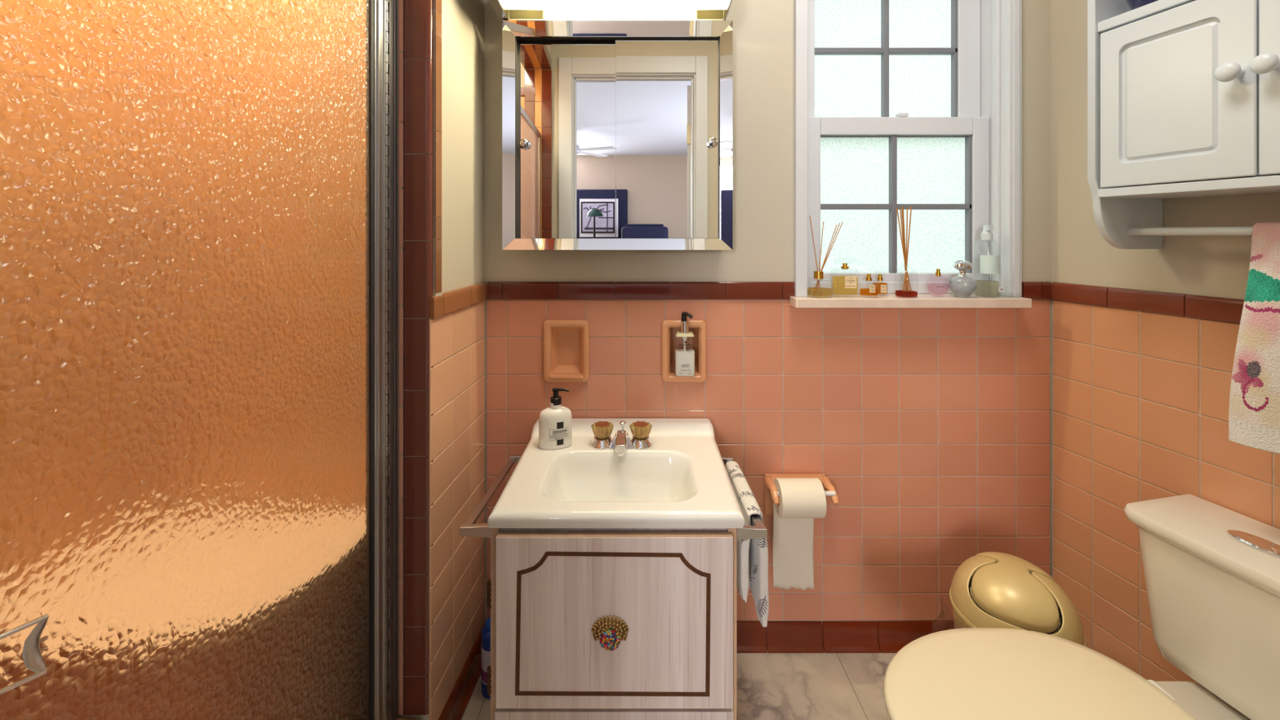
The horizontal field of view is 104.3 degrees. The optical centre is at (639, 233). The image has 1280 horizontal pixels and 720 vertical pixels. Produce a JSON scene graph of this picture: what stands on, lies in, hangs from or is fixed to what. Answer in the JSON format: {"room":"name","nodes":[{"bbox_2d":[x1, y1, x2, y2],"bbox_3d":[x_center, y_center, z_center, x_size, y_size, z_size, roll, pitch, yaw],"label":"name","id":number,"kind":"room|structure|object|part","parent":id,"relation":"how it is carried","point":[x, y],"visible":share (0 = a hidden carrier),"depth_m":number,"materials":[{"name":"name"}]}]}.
{"room":"bathroom","nodes":[
{"label":"bathroom","id":0,"kind":"room"},
{"bbox_2d":[398,0,484,719],"bbox_3d":[-0.492,-0.070,1.266,0.120,2.420,0.415,0,0,3],"label":"wall","id":1,"kind":"structure","parent":0,"point":[456,339],"depth_m":1.20,"materials":[{"name":"beige paint"}]},
{"bbox_2d":[395,717,420,719],"bbox_3d":[-0.561,1.082,0.377,0.125,0.117,1.356,0,0,3],"label":"trim","id":2,"kind":"structure","parent":1,"relation":"attached to","point":[398,718],"depth_m":1.05,"materials":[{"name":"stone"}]},
{"bbox_2d":[0,0,398,719],"bbox_3d":[-0.546,0.215,0.379,0.048,1.613,1.338,0,0,3],"label":"shower door","id":3,"kind":"structure","parent":2,"relation":"on","point":[199,198],"depth_m":0.61,"materials":[{"name":"orange glass"}]},
{"bbox_3d":[-0.527,0.349,0.383,0.026,0.073,0.105,0,0,19],"label":"handle","id":4,"kind":"part","parent":3,"relation":"part of","materials":[{"name":"silver metal"}]},
{"bbox_2d":[398,0,442,715],"bbox_3d":[-0.487,-0.129,1.077,0.101,2.302,0.046,0,0,0],"label":"trim","id":5,"kind":"structure","parent":1,"relation":"attached to","point":[420,21],"depth_m":1.05,"materials":[{"name":"brown tile"}]},
{"bbox_3d":[-0.437,0.651,1.213,0.004,0.938,0.315,0,0,3],"label":"tile panel","id":6,"kind":"part","parent":1,"relation":"part of","materials":[{"name":"tile"}]},
{"bbox_2d":[430,281,487,319],"bbox_3d":[-0.434,0.158,1.213,0.010,0.049,0.312,0,0,3],"label":"trim","id":7,"kind":"structure","parent":1,"relation":"attached to","point":[450,301],"depth_m":1.17,"materials":[{"name":"brown tile"}]},
{"bbox_2d":[438,623,484,719],"bbox_3d":[-0.427,1.105,1.211,0.024,0.070,0.306,0,0,3],"label":"baseboard","id":8,"kind":"structure","parent":1,"relation":"attached to","point":[455,706],"depth_m":1.21,"materials":[{"name":"brown tile"}]},
{"bbox_2d":[462,652,896,719],"bbox_3d":[0.200,1.165,0.525,3.800,0.050,1.950,0,0,0],"label":"floor","id":9,"kind":"structure","parent":0,"point":[770,686],"depth_m":1.24,"materials":[{"name":"stone"}]},
{"bbox_2d":[480,616,490,698],"bbox_3d":[-0.366,1.042,1.245,0.061,0.196,0.061,0,0,0],"label":"spray can","id":10,"kind":"object","parent":9,"relation":"on","point":[486,631],"visible":0.31,"depth_m":1.22,"materials":[{"name":"blue plastic"}]},
{"bbox_2d":[487,528,736,719],"bbox_3d":[-0.054,0.849,1.140,0.477,0.583,0.444,0,0,0],"label":"vanity cabinet","id":11,"kind":"object","parent":9,"relation":"on","point":[587,624],"visible":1,"depth_m":0.93,"materials":[{"name":"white wood"}]},
{"bbox_2d":[459,454,521,538],"bbox_3d":[-0.317,0.589,1.143,0.062,0.055,0.374,0,0,0],"label":"towel bar","id":12,"kind":"object","parent":11,"relation":"attached to","point":[469,528],"visible":0.73,"depth_m":1.03,"materials":[{"name":"silver metal"}]},
{"bbox_3d":[-0.056,0.740,0.927,0.070,0.052,0.006,0,0,0],"label":"knob","id":13,"kind":"part","parent":11,"relation":"part of","materials":[{"name":"gold metal"}]},
{"bbox_3d":[-0.049,1.006,0.944,0.450,0.209,0.016,0,0,0],"label":"rail","id":14,"kind":"part","parent":11,"relation":"part of","materials":[{"name":"white wood"}]},
{"bbox_2d":[487,418,744,528],"bbox_3d":[-0.045,0.578,1.150,0.484,0.139,0.430,0,0,0],"label":"sink","id":15,"kind":"object","parent":11,"relation":"in","point":[682,480],"visible":0.84,"depth_m":1.15,"materials":[{"name":"white ceramic"}]},
{"bbox_2d":[538,387,572,449],"bbox_3d":[-0.210,0.456,1.235,0.079,0.144,0.052,0,0,0],"label":"lotion bottle","id":16,"kind":"object","parent":15,"relation":"on","point":[555,421],"visible":1,"depth_m":1.22,"materials":[{"name":"white plastic"}]},
{"bbox_2d":[591,420,652,456],"bbox_3d":[-0.046,0.502,1.224,0.153,0.053,0.095,0,0,0],"label":"faucet","id":17,"kind":"object","parent":15,"relation":"on","point":[602,430],"visible":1,"depth_m":1.22,"materials":[{"name":"silver metal"}]},
{"bbox_3d":[-0.094,0.492,1.243,0.057,0.030,0.054,0,0,0],"label":"handle","id":18,"kind":"part","parent":17,"relation":"part of","materials":[{"name":"brown plastic"}]},
{"bbox_3d":[-0.046,0.511,1.212,0.027,0.036,0.072,0,0,0],"label":"spout","id":19,"kind":"part","parent":17,"relation":"part of","materials":[{"name":"silver metal"}]},
{"bbox_3d":[-0.044,0.492,1.263,0.017,0.030,0.017,0,0,0],"label":"lift rod","id":20,"kind":"part","parent":17,"relation":"part of","materials":[{"name":"silver metal"}]},
{"bbox_3d":[0.002,0.492,1.243,0.057,0.030,0.054,0,0,0],"label":"handle","id":21,"kind":"part","parent":17,"relation":"part of","materials":[{"name":"brown plastic"}]},
{"bbox_2d":[721,456,767,542],"bbox_3d":[0.214,0.587,1.129,0.059,0.050,0.357,0,0,0],"label":"towel bar","id":22,"kind":"object","parent":11,"relation":"attached to","point":[757,531],"visible":0.61,"depth_m":0.95,"materials":[{"name":"silver metal"}]},
{"bbox_2d":[725,461,768,626],"bbox_3d":[0.234,0.683,1.135,0.078,0.241,0.266,0,0,0],"label":"hand towel","id":23,"kind":"object","parent":22,"relation":"hanging from","point":[752,554],"visible":0.64,"depth_m":1.02,"materials":[{"name":"fabric"}]},
{"bbox_2d":[949,551,1087,647],"bbox_3d":[0.853,0.947,1.135,0.250,0.386,0.250,0,0,0],"label":"waste bin","id":24,"kind":"object","parent":9,"relation":"on","point":[988,589],"visible":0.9,"depth_m":1.08,"materials":[{"name":"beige metal"}]},
{"bbox_2d":[883,493,1279,719],"bbox_3d":[0.834,0.848,0.785,0.849,0.584,0.454,0,0,-11],"label":"toilet","id":25,"kind":"object","parent":9,"relation":"on","point":[1211,571],"visible":1,"depth_m":0.88,"materials":[{"name":"white ceramic"}]},
{"bbox_3d":[0.647,0.802,0.790,0.482,0.022,0.370,0,0,0],"label":"seat","id":26,"kind":"part","parent":25,"relation":"part of","materials":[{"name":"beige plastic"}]},
{"bbox_3d":[0.646,0.778,0.790,0.487,0.025,0.374,0,0,0],"label":"seat lid","id":27,"kind":"part","parent":25,"relation":"part of","materials":[{"name":"beige plastic"}]},
{"bbox_3d":[1.137,0.579,0.840,0.218,0.032,0.447,0,0,-13],"label":"tank lid","id":28,"kind":"part","parent":25,"relation":"part of","materials":[{"name":"white ceramic"}]},
{"bbox_3d":[1.142,0.725,0.842,0.199,0.260,0.419,0,0,-13],"label":"tank","id":29,"kind":"part","parent":25,"relation":"part of","materials":[{"name":"white ceramic"}]},
{"bbox_2d":[484,0,1051,622],"bbox_3d":[0.544,-0.070,1.450,2.180,2.420,0.160,0,0,0],"label":"wall","id":30,"kind":"structure","parent":0,"point":[930,428],"depth_m":1.37,"materials":[{"name":"tile"}]},
{"bbox_2d":[543,320,589,382],"bbox_3d":[-0.202,0.323,1.375,0.126,0.170,0.054,0,0,0],"label":"soap dish","id":31,"kind":"object","parent":30,"relation":"attached to","point":[566,342],"visible":1,"depth_m":1.37,"materials":[{"name":"brown ceramic"}]},
{"bbox_2d":[551,327,582,373],"bbox_3d":[-0.201,0.323,1.385,0.095,0.138,0.034,0,0,0],"label":"bowl","id":32,"kind":"object","parent":31,"relation":"on","point":[566,343],"depth_m":1.39,"materials":[{"name":"brown ceramic"}]},
{"bbox_2d":[502,20,733,249],"bbox_3d":[-0.059,-0.255,1.327,0.598,0.595,0.077,0,0,0],"label":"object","id":33,"kind":"object","parent":30,"relation":"attached to","point":[617,135],"visible":1,"depth_m":1.31,"materials":[{"name":"silver metal"}]},
{"bbox_3d":[-0.306,-0.237,1.314,0.029,0.029,0.022,0,0,0],"label":"knob","id":34,"kind":"part","parent":33,"relation":"part of","materials":[{"name":"silver metal"}]},
{"bbox_3d":[-0.184,-0.247,1.327,0.281,0.519,0.004,0,0,0],"label":"sliding door","id":35,"kind":"part","parent":33,"relation":"part of","materials":[{"name":"white mirror"}]},
{"bbox_2d":[488,0,733,22],"bbox_3d":[-0.070,-0.627,1.255,0.590,0.140,0.220,0,0,0],"label":"vanity light","id":36,"kind":"object","parent":33,"relation":"on","point":[505,10],"visible":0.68,"depth_m":1.29,"materials":[{"name":"white glass"}]},
{"bbox_3d":[0.073,-0.251,1.315,0.273,0.526,0.005,0,0,0],"label":"sliding door","id":37,"kind":"part","parent":33,"relation":"part of","materials":[{"name":"silver metal"}]},
{"bbox_3d":[0.190,-0.239,1.301,0.029,0.029,0.022,0,0,0],"label":"knob","id":38,"kind":"part","parent":33,"relation":"part of","materials":[{"name":"silver metal"}]},
{"bbox_2d":[661,320,706,382],"bbox_3d":[0.121,0.323,1.396,0.123,0.170,0.096,0,0,0],"label":"soap dish","id":39,"kind":"object","parent":30,"relation":"attached to","point":[670,342],"visible":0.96,"depth_m":1.36,"materials":[{"name":"brown ceramic"}]},
{"bbox_2d":[669,327,699,373],"bbox_3d":[0.122,0.323,1.406,0.092,0.138,0.076,0,0,0],"label":"bowl","id":40,"kind":"object","parent":39,"relation":"on","point":[675,342],"depth_m":1.43,"materials":[{"name":"brown ceramic"}]},
{"bbox_2d":[674,311,695,376],"bbox_3d":[0.122,0.299,1.357,0.054,0.172,0.046,0,0,0],"label":"soap bottle","id":41,"kind":"object","parent":39,"relation":"in","point":[684,359],"visible":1,"depth_m":1.34,"materials":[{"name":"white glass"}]},
{"bbox_3d":[0.354,0.651,1.372,1.560,0.938,0.004,0,0,0],"label":"tile panel","id":42,"kind":"part","parent":30,"relation":"part of","materials":[{"name":"tile"}]},
{"bbox_2d":[486,281,1051,299],"bbox_3d":[0.355,0.158,1.369,1.558,0.049,0.010,0,0,0],"label":"trim","id":43,"kind":"structure","parent":30,"relation":"attached to","point":[495,290],"depth_m":1.36,"materials":[{"name":"brown tile"}]},
{"bbox_2d":[764,473,839,515],"bbox_3d":[0.431,0.717,1.327,0.178,0.112,0.084,0,0,0],"label":"paper holder","id":44,"kind":"object","parent":30,"relation":"attached to","point":[771,494],"visible":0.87,"depth_m":1.35,"materials":[{"name":"brown ceramic"}]},
{"bbox_3d":[0.354,0.687,1.326,0.025,0.042,0.080,0,0,0],"label":"arm","id":45,"kind":"part","parent":44,"relation":"part of","materials":[{"name":"brown ceramic"}]},
{"bbox_2d":[770,475,824,484],"bbox_3d":[0.429,0.672,1.353,0.141,0.020,0.021,0,0,0],"label":"hood","id":46,"kind":"object","parent":44,"relation":"attached to","point":[821,477],"depth_m":1.35,"materials":[{"name":"brown ceramic"}]},
{"bbox_2d":[773,478,826,590],"bbox_3d":[0.416,0.807,1.303,0.112,0.322,0.095,0,0,0],"label":"toilet roll","id":47,"kind":"object","parent":44,"relation":"on","point":[802,500],"visible":0.98,"depth_m":1.35,"materials":[{"name":"beige paper"}]},
{"bbox_3d":[0.508,0.687,1.326,0.025,0.042,0.080,0,0,0],"label":"arm","id":48,"kind":"part","parent":44,"relation":"part of","materials":[{"name":"brown ceramic"}]},
{"bbox_2d":[736,621,954,653],"bbox_3d":[0.354,1.105,1.362,1.560,0.070,0.024,0,0,0],"label":"baseboard","id":49,"kind":"structure","parent":30,"relation":"attached to","point":[779,637],"depth_m":1.36,"materials":[{"name":"brown tile"}]},
{"bbox_2d":[790,0,1031,307],"bbox_3d":[0.726,-0.327,1.419,0.628,1.047,0.221,0,0,0],"label":"window","id":50,"kind":"structure","parent":30,"relation":"in","point":[917,104],"depth_m":1.45,"materials":[{"name":"white paint"}]},
{"bbox_2d":[809,215,843,293],"bbox_3d":[0.498,0.061,1.347,0.093,0.221,0.070,0,0,26],"label":"reed diffuser","id":51,"kind":"object","parent":50,"relation":"on","point":[819,274],"visible":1,"depth_m":1.35,"materials":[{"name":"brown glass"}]},
{"bbox_2d":[837,262,856,288],"bbox_3d":[0.559,0.119,1.355,0.069,0.105,0.033,0,0,0],"label":"perfume bottle","id":52,"kind":"object","parent":50,"relation":"on","point":[850,281],"visible":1,"depth_m":1.34,"materials":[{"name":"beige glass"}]},
{"bbox_2d":[866,273,875,293],"bbox_3d":[0.618,0.140,1.341,0.047,0.063,0.024,0,0,0],"label":"perfume bottle","id":53,"kind":"object","parent":50,"relation":"on","point":[872,287],"visible":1,"depth_m":1.33,"materials":[{"name":"gold glass"}]},
{"bbox_2d":[876,273,886,293],"bbox_3d":[0.666,0.139,1.377,0.039,0.066,0.024,0,0,0],"label":"perfume bottle","id":54,"kind":"object","parent":50,"relation":"on","point":[883,287],"visible":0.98,"depth_m":1.36,"materials":[{"name":"gold glass"}]},
{"bbox_3d":[0.727,-0.531,1.491,0.432,0.426,0.004,0,0,0],"label":"pane","id":55,"kind":"part","parent":50,"relation":"part of","materials":[{"name":"clear glass"}]},
{"bbox_3d":[0.737,-0.085,1.453,0.446,0.406,0.004,0,0,0],"label":"pane","id":56,"kind":"part","parent":50,"relation":"part of","materials":[{"name":"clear glass"}]},
{"bbox_3d":[0.731,-0.536,1.480,0.546,0.502,0.034,0,0,0],"label":"sash","id":57,"kind":"part","parent":50,"relation":"part of","materials":[{"name":"white glass"}]},
{"bbox_3d":[0.731,-0.081,1.439,0.546,0.507,0.040,0,0,0],"label":"sash","id":58,"kind":"part","parent":50,"relation":"part of","materials":[{"name":"white paint"}]},
{"bbox_2d":[895,206,918,297],"bbox_3d":[0.725,0.048,1.354,0.058,0.246,0.057,0,0,0],"label":"reed diffuser","id":59,"kind":"object","parent":50,"relation":"on","point":[905,292],"visible":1,"depth_m":1.35,"materials":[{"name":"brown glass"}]},
{"bbox_3d":[0.723,0.184,1.367,0.624,0.024,0.116,0,0,0],"label":"sill","id":60,"kind":"part","parent":50,"relation":"part of","materials":[{"name":"beige stone"}]},
{"bbox_2d":[931,268,942,297],"bbox_3d":[0.809,0.134,1.348,0.060,0.076,0.022,0,0,0],"label":"perfume bottle","id":61,"kind":"object","parent":50,"relation":"on","point":[938,270],"visible":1,"depth_m":1.34,"materials":[{"name":"gold glass"}]},
{"bbox_2d":[948,260,977,297],"bbox_3d":[0.874,0.122,1.346,0.065,0.100,0.065,0,0,0],"label":"perfume bottle","id":62,"kind":"object","parent":50,"relation":"on","point":[962,286],"visible":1,"depth_m":1.33,"materials":[{"name":"silver glass"}]},
{"bbox_2d":[975,224,1003,297],"bbox_3d":[0.948,0.074,1.358,0.058,0.196,0.059,0,0,0],"label":"spray bottle","id":63,"kind":"object","parent":50,"relation":"on","point":[989,264],"visible":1,"depth_m":1.34,"materials":[{"name":"white plastic"}]},
{"bbox_2d":[1051,0,1279,719],"bbox_3d":[1.378,-0.070,0.553,0.120,2.420,2.100,0,0,-13],"label":"wall","id":64,"kind":"structure","parent":0,"point":[1140,399],"depth_m":1.20,"materials":[{"name":"tile"}]},
{"bbox_2d":[1051,281,1244,323],"bbox_3d":[1.330,0.158,0.487,0.010,0.049,1.807,0,0,-13],"label":"trim","id":65,"kind":"structure","parent":64,"relation":"attached to","point":[1211,308],"depth_m":1.14,"materials":[{"name":"brown tile"}]},
{"bbox_3d":[1.338,0.651,0.468,0.004,0.938,1.850,0,0,-13],"label":"tile panel","id":66,"kind":"part","parent":64,"relation":"part of","materials":[{"name":"tile"}]},
{"bbox_2d":[1087,0,1279,248],"bbox_3d":[1.133,-0.322,0.844,0.231,0.713,0.562,0,0,-13],"label":"upper cabinet","id":67,"kind":"object","parent":64,"relation":"attached to","point":[1184,95],"visible":1,"depth_m":0.96,"materials":[{"name":"white paint"}]},
{"bbox_3d":[1.089,-0.312,1.114,0.200,0.695,0.016,0,0,-13],"label":"panel","id":68,"kind":"part","parent":67,"relation":"part of","materials":[{"name":"white paint"}]},
{"bbox_2d":[1126,0,1158,9],"bbox_3d":[1.073,-0.523,1.025,0.100,0.124,0.100,0,0,0],"label":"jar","id":69,"kind":"object","parent":67,"relation":"on","point":[1133,4],"visible":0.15,"depth_m":1.03,"materials":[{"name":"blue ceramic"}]},
{"bbox_2d":[1097,0,1195,32],"bbox_3d":[1.151,-0.450,0.848,0.194,0.022,0.530,0,0,-13],"label":"shelf","id":70,"kind":"object","parent":67,"relation":"attached to","point":[1159,8],"depth_m":1.01,"materials":[{"name":"white paint"}]},
{"bbox_3d":[1.034,-0.267,0.966,0.020,0.335,0.237,0,0,-13],"label":"cabinet door","id":71,"kind":"part","parent":67,"relation":"part of","materials":[{"name":"white paint"}]},
{"bbox_2d":[1097,174,1279,199],"bbox_3d":[1.151,-0.088,0.848,0.194,0.018,0.530,0,0,-13],"label":"shelf","id":72,"kind":"object","parent":67,"relation":"attached to","point":[1148,188],"depth_m":0.95,"materials":[{"name":"white paint"}]},
{"bbox_3d":[1.148,-0.388,0.848,0.200,0.581,0.530,0,0,-13],"label":"panel","id":73,"kind":"part","parent":67,"relation":"part of","materials":[{"name":"white paint"}]},
{"bbox_3d":[1.029,-0.280,0.862,0.038,0.033,0.032,0,0,0],"label":"knob","id":74,"kind":"part","parent":67,"relation":"part of","materials":[{"name":"white ceramic"}]},
{"bbox_2d":[1228,222,1279,453],"bbox_3d":[1.147,0.181,0.789,0.065,0.402,0.282,0,0,-12],"label":"floral towel","id":75,"kind":"object","parent":67,"relation":"hanging from","point":[1254,411],"visible":1,"depth_m":0.89,"materials":[{"name":"fabric"}]},
{"bbox_3d":[1.038,-0.280,0.819,0.038,0.033,0.032,0,0,0],"label":"knob","id":76,"kind":"part","parent":67,"relation":"part of","materials":[{"name":"white ceramic"}]},
{"bbox_3d":[1.087,-0.267,0.728,0.020,0.335,0.244,0,0,-13],"label":"cabinet door","id":77,"kind":"part","parent":67,"relation":"part of","materials":[{"name":"white paint"}]}
]}

